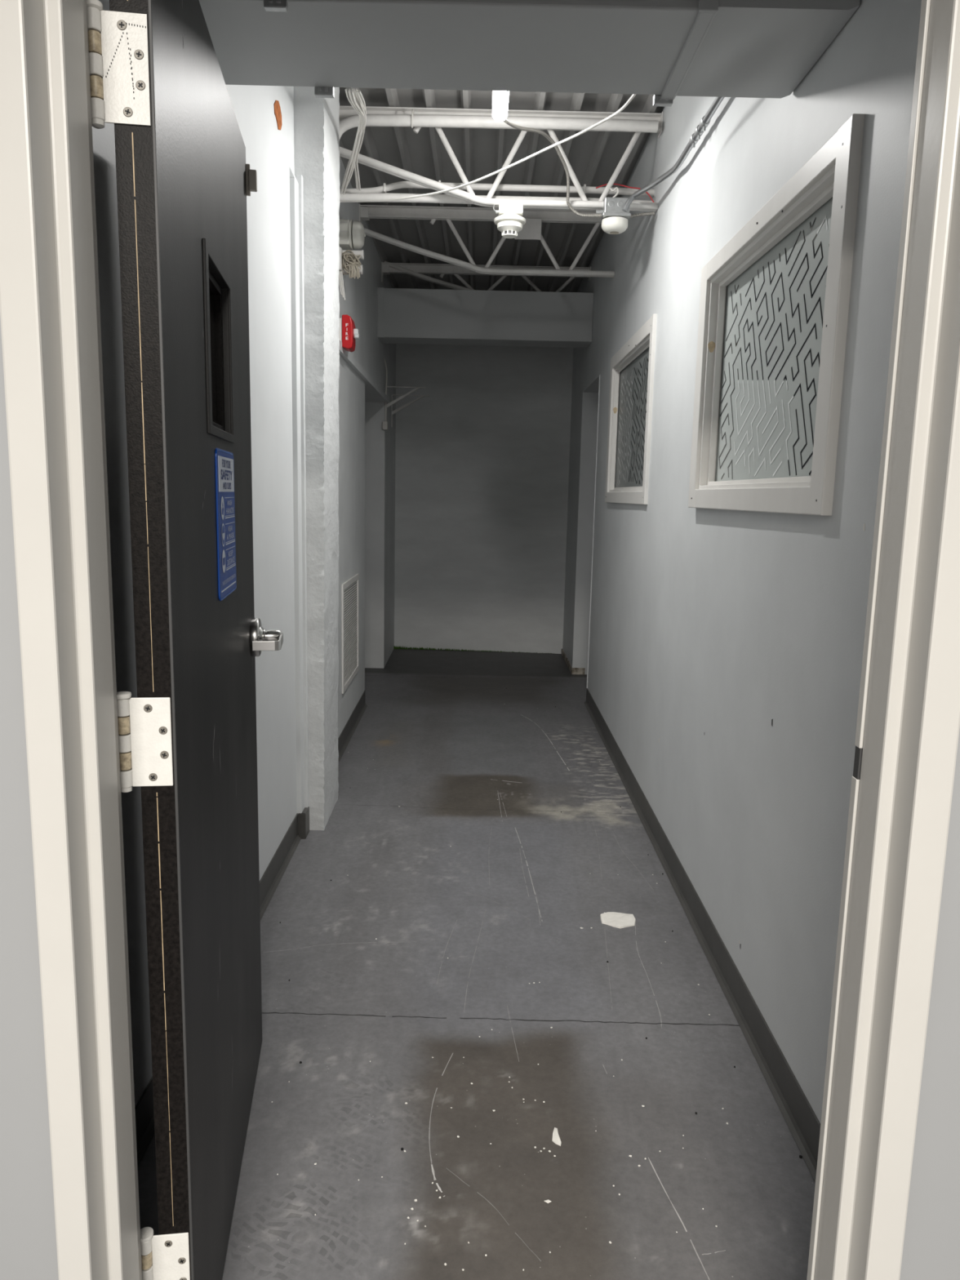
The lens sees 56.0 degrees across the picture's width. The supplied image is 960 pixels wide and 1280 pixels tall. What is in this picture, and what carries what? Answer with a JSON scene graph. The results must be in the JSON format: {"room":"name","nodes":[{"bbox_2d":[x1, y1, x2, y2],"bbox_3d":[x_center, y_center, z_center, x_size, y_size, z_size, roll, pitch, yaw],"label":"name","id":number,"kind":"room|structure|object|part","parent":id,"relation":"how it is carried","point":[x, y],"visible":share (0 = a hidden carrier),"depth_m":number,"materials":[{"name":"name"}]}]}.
{"room":"corridor","nodes":[
{"label":"corridor","id":0,"kind":"room"},
{"bbox_2d":[92,0,395,1106],"bbox_3d":[-0.741,-0.857,4.379,0.113,2.930,6.781,1,9,-1],"label":"wall","id":1,"kind":"structure","parent":0,"point":[264,114],"depth_m":2.90,"materials":[{"name":"grey paint"}]},
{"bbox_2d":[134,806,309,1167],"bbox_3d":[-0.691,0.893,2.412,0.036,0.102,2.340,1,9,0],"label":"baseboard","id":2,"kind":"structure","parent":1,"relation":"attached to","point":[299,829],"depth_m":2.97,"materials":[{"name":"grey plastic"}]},
{"bbox_2d":[289,167,308,813],"bbox_3d":[-0.671,-0.445,3.355,0.035,2.444,0.097,1,9,0],"label":"trim","id":3,"kind":"structure","parent":1,"relation":"attached to","point":[296,188],"depth_m":3.32,"materials":[{"name":"grey paint"}]},
{"bbox_2d":[338,314,359,351],"bbox_3d":[-0.624,-1.466,4.321,0.099,0.156,0.111,1,9,0],"label":"fire alarm strobe","id":4,"kind":"object","parent":1,"relation":"attached to","point":[348,333],"visible":0.94,"depth_m":4.27,"materials":[{"name":"red plastic"}]},
{"bbox_2d":[341,573,359,693],"bbox_3d":[-0.705,-0.052,4.923,0.009,0.566,0.640,1,9,-1],"label":"air vent","id":5,"kind":"object","parent":1,"relation":"in","point":[349,588],"visible":1,"depth_m":4.90,"materials":[{"name":"white metal"}]},
{"bbox_2d":[338,247,364,279],"bbox_3d":[-0.609,-1.773,4.272,0.116,0.138,0.120,1,9,0],"label":"coil","id":6,"kind":"object","parent":1,"relation":"attached to","point":[347,267],"visible":0.99,"depth_m":4.23,"materials":[{"name":"beige fabric"}]},
{"bbox_3d":[-0.657,-1.790,4.269,0.019,0.100,0.120,1,9,0],"label":"mount plate","id":7,"kind":"part","parent":6,"relation":"part of","materials":[{"name":"white paint"}]},
{"bbox_2d":[338,271,345,300],"bbox_3d":[-0.648,-1.666,4.244,0.033,0.132,0.016,1,9,0],"label":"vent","id":8,"kind":"object","parent":6,"relation":"hanging from","point":[340,279],"visible":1,"depth_m":4.24,"materials":[{"name":"white"}]},
{"bbox_2d":[338,218,365,249],"bbox_3d":[-0.603,-1.920,4.279,0.122,0.132,0.132,1,9,0],"label":"bell","id":9,"kind":"object","parent":1,"relation":"attached to","point":[352,234],"visible":0.98,"depth_m":4.23,"materials":[{"name":"beige metal"}]},
{"bbox_2d":[337,690,367,762],"bbox_3d":[-0.711,0.505,4.820,0.019,0.102,1.758,1,9,-1],"label":"baseboard","id":10,"kind":"structure","parent":1,"relation":"attached to","point":[348,730],"depth_m":5.00,"materials":[{"name":"grey plastic"}]},
{"bbox_2d":[339,340,388,403],"bbox_3d":[-0.747,-1.521,5.097,0.172,0.047,3.150,1,9,-1],"label":"trim","id":11,"kind":"structure","parent":1,"relation":"attached to","point":[373,393],"depth_m":5.50,"materials":[{"name":"grey metal"}]},
{"bbox_2d":[382,356,387,430],"bbox_3d":[-0.698,-1.806,6.468,0.042,0.571,0.253,2,9,4],"label":"power cord","id":12,"kind":"object","parent":1,"relation":"hanging from","point":[384,424],"visible":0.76,"depth_m":6.59,"materials":[{"name":"grey plastic"}]},
{"bbox_2d":[391,394,429,426],"bbox_3d":[-0.550,-1.812,7.152,0.300,0.250,0.024,1,9,0],"label":"shelf bracket","id":13,"kind":"object","parent":1,"relation":"attached to","point":[394,411],"visible":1,"depth_m":7.13,"materials":[{"name":"grey metal"}]},
{"bbox_3d":[-0.697,-1.815,7.152,0.005,0.250,0.024,1,9,0],"label":"wall plate","id":14,"kind":"part","parent":13,"relation":"part of","materials":[{"name":"white paint"}]},
{"bbox_3d":[-0.547,-1.933,7.133,0.300,0.005,0.024,1,9,0],"label":"arm","id":15,"kind":"part","parent":13,"relation":"part of","materials":[{"name":"white paint"}]},
{"bbox_2d":[377,287,593,347],"bbox_3d":[0.035,-2.182,6.129,1.433,0.319,0.265,1,9,0],"label":"beam","id":16,"kind":"structure","parent":1,"relation":"attached to","point":[405,315],"depth_m":6.01,"materials":[{"name":"grey paint"}]},
{"bbox_2d":[199,0,860,106],"bbox_3d":[0.042,-1.420,1.895,1.374,0.377,0.416,1,9,0],"label":"air duct","id":17,"kind":"object","parent":1,"relation":"attached to","point":[666,50],"visible":1,"depth_m":1.88,"materials":[{"name":"grey metal"}]},
{"bbox_2d":[364,401,386,668],"bbox_3d":[-1.463,-0.822,6.803,1.498,2.060,0.104,1,9,0],"label":"wall","id":18,"kind":"structure","parent":0,"point":[375,436],"depth_m":6.76,"materials":[{"name":"grey paint"}]},
{"bbox_2d":[386,386,425,421],"bbox_3d":[-0.551,-1.732,6.710,0.290,0.290,0.024,1,9,0],"label":"shelf bracket","id":19,"kind":"object","parent":18,"relation":"attached to","point":[393,402],"visible":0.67,"depth_m":6.69,"materials":[{"name":"grey metal"}]},
{"bbox_3d":[-0.548,-1.873,6.687,0.290,0.005,0.024,1,9,0],"label":"arm","id":20,"kind":"part","parent":19,"relation":"part of","materials":[{"name":"white paint"}]},
{"bbox_2d":[137,648,815,1279],"bbox_3d":[-0.030,0.935,2.556,4.800,0.001,11.150,1,9,0],"label":"floor","id":21,"kind":"structure","parent":0,"point":[507,904],"depth_m":2.23,"materials":[{"name":"grey paint"}]},
{"bbox_2d":[293,86,339,830],"bbox_3d":[-0.685,-0.721,3.538,0.231,2.930,0.383,1,9,0],"label":"column","id":22,"kind":"object","parent":21,"relation":"on","point":[316,120],"visible":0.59,"depth_m":3.41,"materials":[{"name":"white paint"}]},
{"bbox_2d":[340,88,366,194],"bbox_3d":[-0.478,-1.877,3.422,0.087,0.161,0.766,0,9,-10],"label":"wire bundle","id":23,"kind":"object","parent":22,"relation":"attached to","point":[360,108],"visible":1,"depth_m":3.46,"materials":[{"name":"white plastic"}]},
{"bbox_2d":[551,1127,561,1146],"bbox_3d":[0.160,1.043,1.898,0.019,0.004,0.054,1,9,0],"label":"flake","id":24,"kind":"object","parent":21,"relation":"on","point":[556,1139],"visible":1,"depth_m":1.89,"materials":[{"name":"white paint"}]},
{"bbox_2d":[600,911,635,928],"bbox_3d":[0.441,0.890,2.874,0.113,0.008,0.106,1,9,0],"label":"flake","id":25,"kind":"object","parent":21,"relation":"on","point":[619,920],"visible":1,"depth_m":2.87,"materials":[{"name":"white paint"}]},
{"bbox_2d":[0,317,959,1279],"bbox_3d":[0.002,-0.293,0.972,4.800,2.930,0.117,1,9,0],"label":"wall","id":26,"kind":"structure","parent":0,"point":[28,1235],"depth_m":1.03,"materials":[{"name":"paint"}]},
{"bbox_2d":[85,0,283,1279],"bbox_3d":[-0.443,0.051,1.579,0.118,2.020,0.943,0,9,-6],"label":"door","id":27,"kind":"structure","parent":26,"relation":"in","point":[184,180],"depth_m":1.24,"materials":[{"name":"black paint"}]},
{"bbox_3d":[-0.457,-0.479,1.501,0.005,0.253,0.244,0,9,-8],"label":"lite glass","id":28,"kind":"part","parent":27,"relation":"part of","materials":[{"name":"black glass"}]},
{"bbox_3d":[-0.432,-0.480,1.504,0.005,0.283,0.294,0,9,-8],"label":"lite frame","id":29,"kind":"part","parent":27,"relation":"part of","materials":[{"name":"black metal"}]},
{"bbox_2d":[214,448,236,600],"bbox_3d":[-0.441,-0.203,1.572,0.004,0.250,0.206,0,9,-8],"label":"safety sign","id":30,"kind":"object","parent":27,"relation":"attached to","point":[224,460],"visible":1,"depth_m":1.54,"materials":[{"name":"blue"}]},
{"bbox_3d":[-0.439,-0.286,1.562,0.001,0.058,0.184,0,9,-8],"label":"white panel","id":31,"kind":"part","parent":30,"relation":"part of","materials":[{"name":"white"}]},
{"bbox_3d":[-0.486,-0.006,1.975,0.026,0.085,0.085,0,9,-8],"label":"handle","id":32,"kind":"part","parent":27,"relation":"part of","materials":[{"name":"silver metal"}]},
{"bbox_3d":[-0.452,0.003,1.935,0.058,0.020,0.118,0,9,-8],"label":"lever","id":33,"kind":"part","parent":27,"relation":"part of","materials":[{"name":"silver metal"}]},
{"bbox_2d":[0,0,959,1279],"bbox_3d":[0.012,0.127,1.040,0.993,2.080,0.153,1,9,0],"label":"door frame","id":34,"kind":"structure","parent":26,"relation":"attached to","point":[908,725],"depth_m":0.98,"materials":[{"name":"beige paint"}]},
{"bbox_3d":[0.459,0.146,1.078,0.018,0.038,0.013,1,9,0],"label":"strike plate","id":35,"kind":"part","parent":34,"relation":"part of","materials":[{"name":"grey metal"}]},
{"bbox_2d":[394,343,573,653],"bbox_3d":[0.011,-1.364,7.630,1.710,2.930,0.154,2,9,5],"label":"wall","id":36,"kind":"structure","parent":0,"point":[482,460],"depth_m":7.58,"materials":[{"name":"grey paint"}]},
{"bbox_2d":[339,87,661,292],"bbox_3d":[-0.057,-2.284,4.140,1.872,0.073,6.900,1,9,0],"label":"ceiling","id":37,"kind":"structure","parent":0,"point":[593,157],"depth_m":4.44,"materials":[{"name":"grey metal"}]},
{"bbox_2d":[381,261,591,292],"bbox_3d":[0.039,-2.483,6.235,1.439,0.231,0.080,1,9,0],"label":"joist","id":38,"kind":"object","parent":37,"relation":"attached to","point":[415,270],"visible":0.44,"depth_m":6.21,"materials":[{"name":"white paint"}]},
{"bbox_3d":[-0.650,-2.529,6.227,0.050,0.132,0.080,1,9,0],"label":"seat plate","id":39,"kind":"part","parent":38,"relation":"part of","materials":[{"name":"white paint"}]},
{"bbox_2d":[359,204,614,277],"bbox_3d":[0.040,-2.213,5.012,1.423,0.342,0.080,1,9,0],"label":"joist","id":40,"kind":"object","parent":37,"relation":"attached to","point":[366,212],"visible":0.85,"depth_m":4.99,"materials":[{"name":"white paint"}]},
{"bbox_3d":[-0.640,-2.330,4.993,0.050,0.132,0.080,1,9,0],"label":"seat plate","id":41,"kind":"part","parent":40,"relation":"part of","materials":[{"name":"white paint"}]},
{"bbox_2d":[514,218,541,239],"bbox_3d":[0.264,-2.256,4.957,0.145,0.107,0.015,1,9,0],"label":"blank plate","id":42,"kind":"object","parent":40,"relation":"hanging from","point":[531,229],"visible":0.76,"depth_m":4.95,"materials":[{"name":"white paint"}]},
{"bbox_2d":[492,90,509,119],"bbox_3d":[0.073,-1.963,3.082,0.058,0.240,0.290,1,9,0],"label":"light","id":43,"kind":"object","parent":37,"relation":"hanging from","point":[500,99],"visible":0.34,"depth_m":3.12,"materials":[{"name":"white"}]},
{"bbox_2d":[502,119,569,201],"bbox_3d":[0.241,-1.854,3.471,0.053,0.166,0.561,7,11,30],"label":"cable","id":44,"kind":"object","parent":43,"relation":"attached to","point":[552,141],"visible":0.96,"depth_m":3.47,"materials":[{"name":"grey plastic"}]},
{"bbox_2d":[338,106,663,211],"bbox_3d":[0.054,-1.996,3.751,1.384,0.368,0.080,1,9,0],"label":"joist","id":45,"kind":"object","parent":37,"relation":"attached to","point":[469,196],"visible":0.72,"depth_m":3.74,"materials":[{"name":"white paint"}]},
{"bbox_2d":[339,93,635,202],"bbox_3d":[0.014,-1.691,3.210,0.205,0.075,1.630,-6,12,-39],"label":"cable","id":46,"kind":"object","parent":45,"relation":"hanging from","point":[633,95],"visible":0.94,"depth_m":3.21,"materials":[{"name":"white plastic"}]},
{"bbox_2d":[338,108,658,138],"bbox_3d":[0.055,-2.076,3.657,1.327,0.123,0.058,1,9,0],"label":"pipe","id":47,"kind":"object","parent":45,"relation":"attached to","point":[411,120],"visible":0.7,"depth_m":3.64,"materials":[{"name":"white metal"}]},
{"bbox_2d":[493,201,525,238],"bbox_3d":[0.123,-1.757,3.769,0.139,0.136,0.134,1,9,0],"label":"smoke detector","id":48,"kind":"object","parent":45,"relation":"attached to","point":[510,220],"visible":1,"depth_m":3.72,"materials":[{"name":"white plastic"}]},
{"bbox_3d":[0.125,-1.754,3.769,0.134,0.030,0.134,1,9,0],"label":"plate","id":49,"kind":"part","parent":48,"relation":"part of","materials":[{"name":"white plastic"}]},
{"bbox_2d":[595,186,631,234],"bbox_3d":[0.552,-1.797,3.763,0.138,0.190,0.110,1,9,0],"label":"sensor","id":50,"kind":"object","parent":45,"relation":"attached to","point":[614,220],"visible":0.99,"depth_m":3.72,"materials":[{"name":"plastic"}]},
{"bbox_2d":[566,201,601,217],"bbox_3d":[0.431,-1.782,3.735,0.149,0.061,0.014,1,9,0],"label":"cable","id":51,"kind":"object","parent":50,"relation":"attached to","point":[568,204],"visible":1,"depth_m":3.73,"materials":[{"name":"grey plastic"}]},
{"bbox_3d":[0.564,-1.761,3.769,0.112,0.011,0.110,1,9,0],"label":"plate","id":52,"kind":"part","parent":50,"relation":"part of","materials":[{"name":"metal"}]},
{"bbox_2d":[629,212,654,217],"bbox_3d":[0.676,-1.774,3.767,0.104,0.026,0.014,1,9,0],"label":"cable","id":53,"kind":"object","parent":50,"relation":"attached to","point":[644,213],"visible":0.96,"depth_m":3.76,"materials":[{"name":"grey plastic"}]},
{"bbox_3d":[0.746,-2.127,3.730,0.006,0.074,0.080,1,9,0],"label":"seat plate","id":54,"kind":"part","parent":45,"relation":"part of","materials":[{"name":"white paint"}]},
{"bbox_2d":[570,389,598,674],"bbox_3d":[1.454,-0.770,6.743,1.466,2.100,0.104,1,9,0],"label":"wall","id":55,"kind":"structure","parent":0,"point":[589,401],"depth_m":6.69,"materials":[{"name":"grey paint"}]},
{"bbox_2d":[562,0,921,1123],"bbox_3d":[0.777,-0.818,4.336,0.111,2.930,6.681,1,9,0],"label":"wall","id":56,"kind":"structure","parent":0,"point":[726,650],"depth_m":2.35,"materials":[{"name":"grey paint"}]},
{"bbox_2d":[339,180,654,195],"bbox_3d":[0.074,-1.923,3.864,1.346,0.066,0.032,1,9,0],"label":"conduit","id":57,"kind":"object","parent":56,"relation":"attached to","point":[385,188],"visible":0.72,"depth_m":3.85,"materials":[{"name":"metal"}]},
{"bbox_2d":[339,192,654,204],"bbox_3d":[0.075,-1.873,3.851,1.342,0.042,0.035,1,9,0],"label":"pipe","id":58,"kind":"object","parent":56,"relation":"attached to","point":[436,198],"visible":0.58,"depth_m":3.83,"materials":[{"name":"white metal"}]},
{"bbox_2d":[561,648,585,674],"bbox_3d":[0.746,0.165,7.290,0.099,0.050,0.898,1,9,0],"label":"trim","id":59,"kind":"structure","parent":56,"relation":"attached to","point":[573,670],"depth_m":6.85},
{"bbox_2d":[586,374,599,688],"bbox_3d":[0.724,-0.642,5.735,0.016,2.017,0.023,1,9,0],"label":"trim","id":60,"kind":"structure","parent":56,"relation":"attached to","point":[599,375],"depth_m":5.72,"materials":[{"name":"grey paint"}]},
{"bbox_2d":[595,183,654,202],"bbox_3d":[0.614,-1.884,3.810,0.252,0.078,0.006,1,9,0],"label":"wire","id":61,"kind":"object","parent":56,"relation":"attached to","point":[649,195],"visible":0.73,"depth_m":3.80,"materials":[{"name":"red"}]},
{"bbox_2d":[604,314,657,504],"bbox_3d":[0.760,-1.062,4.412,0.103,0.782,1.237,1,9,0],"label":"window","id":62,"kind":"structure","parent":56,"relation":"in","point":[632,367],"depth_m":4.43,"materials":[{"name":"white paint"}]},
{"bbox_3d":[0.722,-1.155,4.986,0.023,0.782,0.072,1,9,0],"label":"casing","id":63,"kind":"part","parent":62,"relation":"part of","materials":[{"name":"white paint"}]},
{"bbox_3d":[0.712,-0.704,4.463,0.017,0.057,1.106,1,9,0],"label":"casing","id":64,"kind":"part","parent":62,"relation":"part of","materials":[{"name":"white paint"}]},
{"bbox_3d":[0.728,-1.417,4.348,0.017,0.063,1.106,1,9,0],"label":"casing","id":65,"kind":"part","parent":62,"relation":"part of","materials":[{"name":"white paint"}]},
{"bbox_3d":[0.756,-1.058,4.405,0.006,0.646,1.090,1,9,0],"label":"pane","id":66,"kind":"part","parent":62,"relation":"part of","materials":[{"name":"glass"}]},
{"bbox_3d":[0.719,-0.970,3.830,0.019,0.782,0.059,1,9,0],"label":"casing","id":67,"kind":"part","parent":62,"relation":"part of","materials":[{"name":"white paint"}]},
{"bbox_2d":[622,97,724,212],"bbox_3d":[0.692,-1.656,2.904,0.106,0.093,1.659,1,9,-4],"label":"conduit","id":68,"kind":"object","parent":56,"relation":"attached to","point":[704,122],"visible":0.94,"depth_m":3.07,"materials":[{"name":"grey metal"}]},
{"bbox_2d":[583,688,820,1182],"bbox_3d":[0.680,0.734,3.582,0.019,0.102,4.698,1,9,0],"label":"baseboard","id":69,"kind":"structure","parent":56,"relation":"attached to","point":[797,1113],"depth_m":2.44,"materials":[{"name":"grey plastic"}]},
{"bbox_2d":[688,113,864,515],"bbox_3d":[0.744,-0.713,2.339,0.103,0.750,1.180,1,9,0],"label":"window","id":70,"kind":"structure","parent":56,"relation":"in","point":[774,300],"depth_m":2.22,"materials":[{"name":"white paint"}]},
{"bbox_3d":[0.709,-0.801,2.882,0.030,0.750,0.080,1,9,0],"label":"casing","id":71,"kind":"part","parent":70,"relation":"part of","materials":[{"name":"white paint"}]},
{"bbox_3d":[0.700,-0.372,2.391,0.024,0.059,1.026,1,9,0],"label":"casing","id":72,"kind":"part","parent":70,"relation":"part of","materials":[{"name":"white paint"}]},
{"bbox_3d":[0.714,-1.057,2.281,0.024,0.053,1.026,1,9,0],"label":"casing","id":73,"kind":"part","parent":70,"relation":"part of","materials":[{"name":"white paint"}]},
{"bbox_3d":[0.758,-0.715,2.336,0.006,0.622,1.010,1,9,0],"label":"pane","id":74,"kind":"part","parent":70,"relation":"part of","materials":[{"name":"glass"}]},
{"bbox_3d":[0.706,-0.626,1.793,0.026,0.750,0.074,1,9,0],"label":"casing","id":75,"kind":"part","parent":70,"relation":"part of","materials":[{"name":"white paint"}]}
]}

